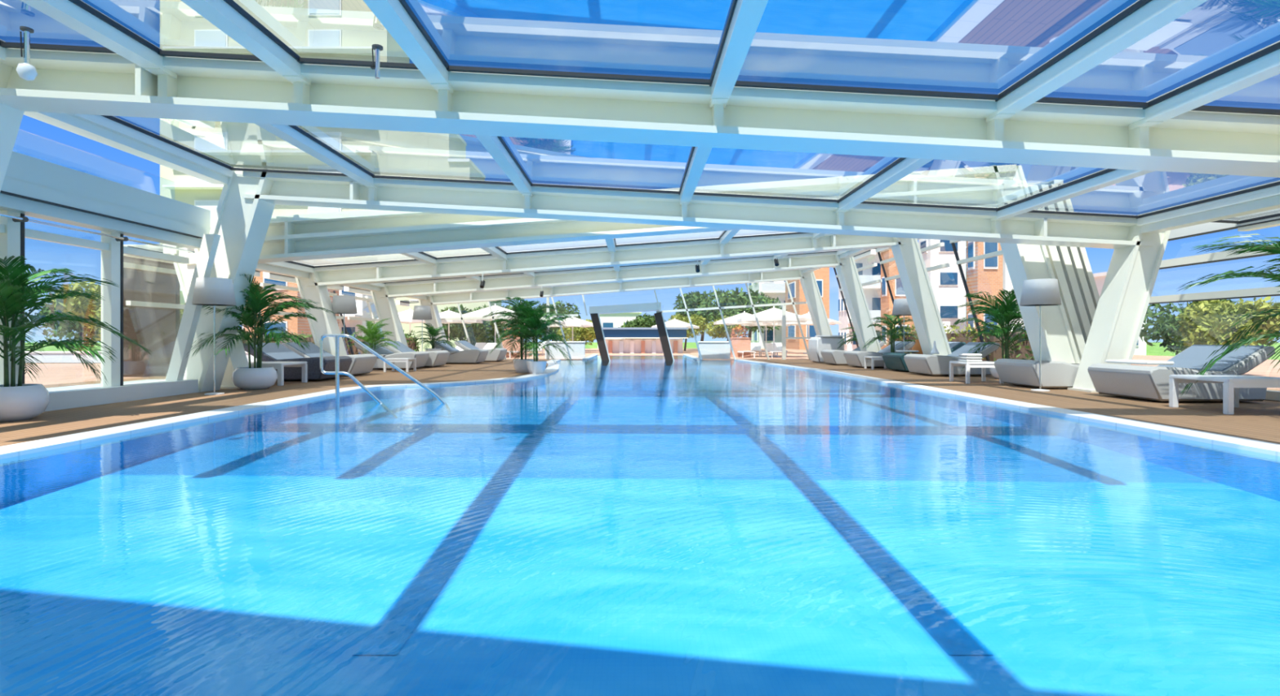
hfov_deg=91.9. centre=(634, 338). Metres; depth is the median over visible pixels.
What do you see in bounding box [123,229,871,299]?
window
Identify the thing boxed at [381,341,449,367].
lounger
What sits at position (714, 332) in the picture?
tree
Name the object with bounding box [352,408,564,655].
lane line
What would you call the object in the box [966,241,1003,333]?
building
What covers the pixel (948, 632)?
lane line
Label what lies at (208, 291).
floor lamp
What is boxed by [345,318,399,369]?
potted palm
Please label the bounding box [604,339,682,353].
bar front
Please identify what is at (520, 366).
planter
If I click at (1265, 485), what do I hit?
wall
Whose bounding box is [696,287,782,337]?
tree
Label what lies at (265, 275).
window
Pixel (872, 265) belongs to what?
window
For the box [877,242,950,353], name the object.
window
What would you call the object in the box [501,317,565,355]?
parasol
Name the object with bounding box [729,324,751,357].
planter box
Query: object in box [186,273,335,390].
potted palm
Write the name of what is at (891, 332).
potted palm
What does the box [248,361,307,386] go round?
table
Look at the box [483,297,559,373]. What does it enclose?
potted palm
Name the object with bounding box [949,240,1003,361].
window
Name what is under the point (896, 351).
folded towel
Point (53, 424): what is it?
pool deck
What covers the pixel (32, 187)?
beam
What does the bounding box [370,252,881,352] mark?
frame
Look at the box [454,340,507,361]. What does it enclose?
lounger
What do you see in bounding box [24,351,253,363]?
wall
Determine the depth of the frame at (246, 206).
11.52 m
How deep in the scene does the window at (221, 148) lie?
9.80 m
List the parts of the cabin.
lid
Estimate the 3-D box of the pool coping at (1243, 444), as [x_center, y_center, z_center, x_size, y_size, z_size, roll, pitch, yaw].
[5.626,1.038,13.318,1.053,0.100,30.645,0,0,-2]
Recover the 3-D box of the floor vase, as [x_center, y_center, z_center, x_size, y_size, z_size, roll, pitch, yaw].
[8.550,0.525,18.600,0.480,0.950,0.480,0,0,0]
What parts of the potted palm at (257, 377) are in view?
stem, stem, stem, stem, stem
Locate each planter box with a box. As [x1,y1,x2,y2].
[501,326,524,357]
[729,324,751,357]
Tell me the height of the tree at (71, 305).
4.468 m
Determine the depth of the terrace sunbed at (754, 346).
35.52 m
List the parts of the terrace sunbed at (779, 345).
backrest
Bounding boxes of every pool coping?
[0,359,560,466]
[733,359,1279,463]
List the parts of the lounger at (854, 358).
backrest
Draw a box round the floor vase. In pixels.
[911,339,923,354]
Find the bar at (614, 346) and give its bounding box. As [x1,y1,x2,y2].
[602,327,688,353]
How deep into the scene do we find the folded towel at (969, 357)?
13.57 m
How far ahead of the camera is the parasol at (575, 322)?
41.95 m
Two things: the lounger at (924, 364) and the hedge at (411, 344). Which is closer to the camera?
the lounger at (924, 364)
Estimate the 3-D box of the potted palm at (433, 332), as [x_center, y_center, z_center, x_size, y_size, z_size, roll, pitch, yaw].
[-7.537,0.221,23.507,1.644,1.557,1.543,0,0,-42]
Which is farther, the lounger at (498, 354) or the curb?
the curb
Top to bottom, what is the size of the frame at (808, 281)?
4.139 m
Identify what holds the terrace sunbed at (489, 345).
on the terrace
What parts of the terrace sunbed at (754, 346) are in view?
backrest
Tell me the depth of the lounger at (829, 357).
22.43 m
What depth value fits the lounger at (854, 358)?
20.48 m
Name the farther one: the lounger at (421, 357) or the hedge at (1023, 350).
the lounger at (421, 357)
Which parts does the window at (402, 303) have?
pane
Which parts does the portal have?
post, edge trim, post, edge trim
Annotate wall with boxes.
[0,413,301,506]
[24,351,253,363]
[123,244,180,377]
[544,341,585,359]
[697,341,731,359]
[999,417,1279,502]
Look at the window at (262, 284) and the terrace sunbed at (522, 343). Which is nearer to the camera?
the window at (262, 284)
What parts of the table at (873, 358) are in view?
leg, leg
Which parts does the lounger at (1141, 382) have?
backrest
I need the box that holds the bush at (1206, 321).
[1175,296,1279,348]
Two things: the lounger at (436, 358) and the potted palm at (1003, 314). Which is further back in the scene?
the lounger at (436, 358)
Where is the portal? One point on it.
(594, 311)
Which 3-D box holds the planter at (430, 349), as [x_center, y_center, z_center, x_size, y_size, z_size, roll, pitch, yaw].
[-7.600,0.700,23.400,0.600,0.600,0.600,0,0,0]
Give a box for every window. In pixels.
[0,210,220,391]
[23,111,1279,233]
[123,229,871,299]
[123,262,268,342]
[259,282,354,355]
[262,238,919,290]
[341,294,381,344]
[343,248,875,298]
[395,299,418,306]
[440,280,812,359]
[833,263,881,347]
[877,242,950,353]
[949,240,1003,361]
[1148,213,1279,401]
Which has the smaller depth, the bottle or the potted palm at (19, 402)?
the potted palm at (19, 402)
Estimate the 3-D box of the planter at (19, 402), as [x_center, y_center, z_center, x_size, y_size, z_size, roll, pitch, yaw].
[-7.620,0.790,7.550,0.720,0.420,0.720,0,0,0]
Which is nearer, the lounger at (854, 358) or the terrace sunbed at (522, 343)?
the lounger at (854, 358)
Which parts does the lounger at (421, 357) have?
backrest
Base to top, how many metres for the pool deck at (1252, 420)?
0.120 m
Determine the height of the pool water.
0.001 m
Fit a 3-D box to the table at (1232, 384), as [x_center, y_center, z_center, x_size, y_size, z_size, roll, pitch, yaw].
[8.195,0.765,8.500,0.950,0.470,0.900,0,0,0]
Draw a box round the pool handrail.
[320,333,451,418]
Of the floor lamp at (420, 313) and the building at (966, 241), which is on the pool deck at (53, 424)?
the floor lamp at (420, 313)
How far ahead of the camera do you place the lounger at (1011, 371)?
12.02 m
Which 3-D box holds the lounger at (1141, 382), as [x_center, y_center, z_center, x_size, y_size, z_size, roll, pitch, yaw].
[8.841,0.542,10.125,1.927,0.855,1.350,0,0,0]
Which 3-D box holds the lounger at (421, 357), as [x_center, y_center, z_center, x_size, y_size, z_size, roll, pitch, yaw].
[-7.791,0.542,19.975,1.927,0.855,1.350,0,0,0]
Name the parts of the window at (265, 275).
sash, sash, sash, sash, sash, sash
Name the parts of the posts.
post, post, post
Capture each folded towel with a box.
[895,350,919,352]
[957,353,982,362]
[1104,360,1174,364]
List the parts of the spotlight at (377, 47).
rod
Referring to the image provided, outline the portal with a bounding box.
[582,290,674,360]
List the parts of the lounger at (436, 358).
backrest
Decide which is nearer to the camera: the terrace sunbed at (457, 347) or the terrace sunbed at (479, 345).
the terrace sunbed at (457, 347)
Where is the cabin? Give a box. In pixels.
[808,335,844,363]
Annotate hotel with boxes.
[160,0,501,351]
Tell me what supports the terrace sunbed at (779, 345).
on the terrace
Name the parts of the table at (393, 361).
leg, leg, leg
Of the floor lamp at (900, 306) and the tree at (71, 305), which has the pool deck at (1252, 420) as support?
the floor lamp at (900, 306)
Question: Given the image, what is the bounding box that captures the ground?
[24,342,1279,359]
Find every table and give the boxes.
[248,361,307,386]
[383,358,416,372]
[864,356,886,369]
[949,360,1003,383]
[1168,374,1279,414]
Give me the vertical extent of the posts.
4.081 m
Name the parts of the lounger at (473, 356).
backrest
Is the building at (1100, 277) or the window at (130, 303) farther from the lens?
the building at (1100, 277)
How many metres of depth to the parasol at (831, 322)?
39.28 m
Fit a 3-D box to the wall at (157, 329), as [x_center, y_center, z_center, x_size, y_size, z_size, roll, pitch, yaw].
[-12.900,-0.685,16.180,2.000,3.470,0.250,0,0,0]
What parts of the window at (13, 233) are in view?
curtain rail, frame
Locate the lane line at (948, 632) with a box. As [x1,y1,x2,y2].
[722,407,993,655]
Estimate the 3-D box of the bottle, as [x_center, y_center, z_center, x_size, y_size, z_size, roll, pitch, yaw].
[8.000,0.250,16.500,0.220,0.350,0.220,0,0,0]
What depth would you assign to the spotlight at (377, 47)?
5.88 m
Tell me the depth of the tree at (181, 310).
27.24 m
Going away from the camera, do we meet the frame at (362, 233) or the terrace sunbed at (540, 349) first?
the frame at (362, 233)
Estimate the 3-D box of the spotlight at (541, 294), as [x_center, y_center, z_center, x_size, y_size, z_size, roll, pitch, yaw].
[-3.300,-1.650,21.995,0.120,0.398,0.223,0,0,0]
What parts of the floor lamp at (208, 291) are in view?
lamp shade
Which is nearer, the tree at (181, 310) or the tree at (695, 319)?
the tree at (181, 310)
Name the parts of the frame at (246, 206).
plate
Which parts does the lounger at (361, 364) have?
backrest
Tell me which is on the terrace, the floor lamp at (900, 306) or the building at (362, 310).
the building at (362, 310)
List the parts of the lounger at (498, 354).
backrest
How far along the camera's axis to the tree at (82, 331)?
38.72 m
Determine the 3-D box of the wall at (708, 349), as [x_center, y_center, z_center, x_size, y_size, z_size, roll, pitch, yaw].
[3.925,0.618,30.500,1.610,0.915,0.280,0,0,0]
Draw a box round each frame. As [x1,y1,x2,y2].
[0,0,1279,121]
[0,48,1279,191]
[165,170,1170,392]
[169,209,1079,388]
[295,233,951,355]
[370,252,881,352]
[418,269,832,348]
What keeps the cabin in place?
on the pool deck at (1252, 420)
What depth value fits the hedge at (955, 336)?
23.76 m
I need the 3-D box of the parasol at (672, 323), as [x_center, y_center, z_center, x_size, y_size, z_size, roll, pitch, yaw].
[2.860,-0.203,44.000,3.330,2.445,3.330,0,0,0]
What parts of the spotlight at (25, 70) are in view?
globe, rod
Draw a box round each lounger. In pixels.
[243,342,352,380]
[281,342,377,376]
[354,342,429,368]
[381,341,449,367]
[431,341,488,363]
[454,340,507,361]
[820,341,884,364]
[843,341,915,367]
[882,342,966,371]
[903,342,999,375]
[994,358,1079,387]
[1087,344,1275,401]
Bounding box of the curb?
[582,354,700,359]
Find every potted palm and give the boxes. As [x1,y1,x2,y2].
[0,255,154,422]
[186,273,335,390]
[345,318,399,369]
[413,323,460,351]
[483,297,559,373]
[498,297,574,374]
[837,320,888,348]
[862,314,918,368]
[952,288,1029,379]
[1175,233,1279,397]
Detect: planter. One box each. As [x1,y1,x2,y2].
[0,383,49,422]
[231,366,277,390]
[425,348,441,351]
[512,359,533,373]
[526,360,546,374]
[989,368,999,379]
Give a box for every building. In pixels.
[238,271,338,337]
[338,286,382,337]
[597,311,641,348]
[748,280,785,348]
[785,267,829,350]
[838,253,880,351]
[880,248,915,349]
[918,239,965,333]
[965,240,966,330]
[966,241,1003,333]
[1003,256,1025,332]
[1093,271,1146,355]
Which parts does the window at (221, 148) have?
pane, sash, pane, sash, pane, sash, sash, pane, sash, pane, sash, pane, sash, pane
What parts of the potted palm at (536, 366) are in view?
stem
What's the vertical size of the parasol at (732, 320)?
2.717 m
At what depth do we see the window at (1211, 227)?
11.65 m
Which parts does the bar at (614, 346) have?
counter panel, counter panel, counter panel, counter panel, counter panel, counter panel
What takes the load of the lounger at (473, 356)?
on the pool deck at (53, 424)
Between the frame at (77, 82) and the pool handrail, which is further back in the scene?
the pool handrail
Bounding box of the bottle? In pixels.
[930,341,939,354]
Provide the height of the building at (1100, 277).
5.410 m
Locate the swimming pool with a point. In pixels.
(613, 563)
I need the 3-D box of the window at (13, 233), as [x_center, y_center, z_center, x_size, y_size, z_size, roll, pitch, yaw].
[-7.915,-1.040,6.150,0.990,3.620,10.500,0,0,0]
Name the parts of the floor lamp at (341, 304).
lamp shade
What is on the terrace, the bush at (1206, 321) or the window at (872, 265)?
the bush at (1206, 321)
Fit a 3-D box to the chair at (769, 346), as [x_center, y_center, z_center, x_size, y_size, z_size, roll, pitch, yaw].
[7.304,0.645,32.410,0.690,0.750,1.920,0,0,-1]
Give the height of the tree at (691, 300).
5.717 m
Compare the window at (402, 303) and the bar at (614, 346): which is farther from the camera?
the bar at (614, 346)
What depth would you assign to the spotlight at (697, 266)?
17.65 m
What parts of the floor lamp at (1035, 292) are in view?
lamp shade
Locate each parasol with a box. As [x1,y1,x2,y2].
[371,307,447,333]
[439,309,482,342]
[455,303,515,348]
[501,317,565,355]
[549,316,593,341]
[651,318,699,339]
[713,311,776,337]
[737,306,812,357]
[741,323,790,352]
[777,311,841,354]
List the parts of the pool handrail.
post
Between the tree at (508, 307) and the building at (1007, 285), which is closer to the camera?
the building at (1007, 285)
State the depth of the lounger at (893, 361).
18.23 m
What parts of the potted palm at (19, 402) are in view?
stem, stem, stem, stem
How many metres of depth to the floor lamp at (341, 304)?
17.64 m
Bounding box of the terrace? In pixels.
[24,348,1279,389]
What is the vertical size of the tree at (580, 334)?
3.019 m
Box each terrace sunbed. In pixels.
[455,346,463,351]
[475,342,486,349]
[483,342,497,349]
[507,342,523,358]
[526,342,545,356]
[737,351,755,358]
[751,342,761,356]
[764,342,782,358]
[774,342,787,356]
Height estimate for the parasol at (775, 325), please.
2.717 m
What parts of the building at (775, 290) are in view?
balcony rail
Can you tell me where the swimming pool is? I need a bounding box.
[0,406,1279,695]
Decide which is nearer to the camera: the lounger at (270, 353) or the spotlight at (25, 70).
the spotlight at (25, 70)
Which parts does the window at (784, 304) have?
door post, door post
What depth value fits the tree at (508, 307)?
52.97 m
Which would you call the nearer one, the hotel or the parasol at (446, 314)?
the parasol at (446, 314)
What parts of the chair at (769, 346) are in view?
backrest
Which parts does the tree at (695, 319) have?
crown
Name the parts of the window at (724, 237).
pane, pane, sash, pane, sash, pane, sash, sash, pane, pane, sash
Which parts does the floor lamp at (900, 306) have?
lamp shade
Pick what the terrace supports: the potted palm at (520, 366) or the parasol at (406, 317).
the parasol at (406, 317)
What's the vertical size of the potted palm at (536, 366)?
2.136 m
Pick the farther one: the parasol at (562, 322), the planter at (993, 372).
the parasol at (562, 322)
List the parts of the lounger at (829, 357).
backrest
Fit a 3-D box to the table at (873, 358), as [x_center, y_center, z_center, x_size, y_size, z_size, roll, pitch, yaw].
[7.856,0.800,19.887,0.712,0.400,0.675,0,0,0]
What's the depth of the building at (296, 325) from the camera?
35.50 m
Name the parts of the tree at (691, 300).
crown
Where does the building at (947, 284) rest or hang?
on the terrace
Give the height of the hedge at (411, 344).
1.538 m
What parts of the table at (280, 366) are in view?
leg, leg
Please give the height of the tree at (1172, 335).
2.740 m
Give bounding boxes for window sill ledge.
[44,379,198,412]
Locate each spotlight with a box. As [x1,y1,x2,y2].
[15,26,37,80]
[370,44,382,79]
[480,273,484,288]
[539,285,543,297]
[695,261,699,272]
[773,256,778,266]
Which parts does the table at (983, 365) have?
leg, leg, leg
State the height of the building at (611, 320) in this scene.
4.610 m
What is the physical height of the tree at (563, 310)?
5.248 m
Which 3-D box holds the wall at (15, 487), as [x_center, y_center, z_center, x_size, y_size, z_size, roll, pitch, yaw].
[-4.071,1.495,13.259,2.426,0.810,30.622,0,0,7]
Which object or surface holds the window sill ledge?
on the pool deck at (53, 424)
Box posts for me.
[1045,245,1099,361]
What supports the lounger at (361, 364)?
on the pool deck at (53, 424)
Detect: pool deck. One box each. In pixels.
[0,360,550,446]
[749,360,1279,444]
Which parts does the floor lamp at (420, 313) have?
lamp shade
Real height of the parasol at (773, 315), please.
2.717 m
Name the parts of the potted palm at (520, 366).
stem, stem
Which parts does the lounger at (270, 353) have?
backrest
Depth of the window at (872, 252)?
23.42 m
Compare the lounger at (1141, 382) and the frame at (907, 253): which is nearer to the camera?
the lounger at (1141, 382)
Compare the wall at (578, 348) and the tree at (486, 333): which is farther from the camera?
the tree at (486, 333)
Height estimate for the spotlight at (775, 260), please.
0.298 m
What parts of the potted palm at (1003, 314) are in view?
stem, stem, stem, stem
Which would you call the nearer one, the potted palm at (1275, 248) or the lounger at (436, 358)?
the potted palm at (1275, 248)
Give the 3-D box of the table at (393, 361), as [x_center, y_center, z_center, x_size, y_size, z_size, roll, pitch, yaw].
[-6.944,0.800,18.337,0.712,0.400,0.675,0,0,0]
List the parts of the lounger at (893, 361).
backrest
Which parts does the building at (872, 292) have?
balcony rail, balcony rail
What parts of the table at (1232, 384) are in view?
leg, leg, leg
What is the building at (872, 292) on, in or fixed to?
on the terrace
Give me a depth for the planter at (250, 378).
11.88 m
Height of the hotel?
36.250 m
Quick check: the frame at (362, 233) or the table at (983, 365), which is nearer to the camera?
the frame at (362, 233)
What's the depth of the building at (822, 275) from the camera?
53.50 m
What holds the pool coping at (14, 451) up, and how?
on the wall at (15, 487)
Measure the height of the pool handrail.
1.366 m
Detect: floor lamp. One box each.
[191,277,235,395]
[332,295,357,344]
[412,306,431,351]
[891,298,911,353]
[1019,279,1061,391]
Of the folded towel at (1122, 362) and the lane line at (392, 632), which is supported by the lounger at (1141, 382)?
the folded towel at (1122, 362)
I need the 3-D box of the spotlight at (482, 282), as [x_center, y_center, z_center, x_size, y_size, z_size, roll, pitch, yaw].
[-4.200,-1.577,17.095,0.120,0.418,0.223,0,0,0]
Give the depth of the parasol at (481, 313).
34.47 m
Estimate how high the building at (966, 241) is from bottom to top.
10.210 m
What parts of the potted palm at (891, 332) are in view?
stem, stem, stem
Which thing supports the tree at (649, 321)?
on the terrace
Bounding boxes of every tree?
[38,290,101,351]
[51,279,101,341]
[180,302,185,321]
[440,304,512,346]
[480,304,524,343]
[517,299,581,342]
[556,318,595,345]
[620,312,666,339]
[668,313,708,351]
[672,288,721,341]
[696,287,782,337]
[704,315,743,341]
[1139,299,1279,355]
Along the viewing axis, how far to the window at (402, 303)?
27.90 m
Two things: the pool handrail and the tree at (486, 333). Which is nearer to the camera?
the pool handrail
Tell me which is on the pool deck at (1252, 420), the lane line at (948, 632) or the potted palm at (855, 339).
the potted palm at (855, 339)
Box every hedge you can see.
[241,329,421,355]
[885,323,984,360]
[981,321,1035,361]
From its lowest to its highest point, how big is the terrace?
0.080 m
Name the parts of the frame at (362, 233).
plate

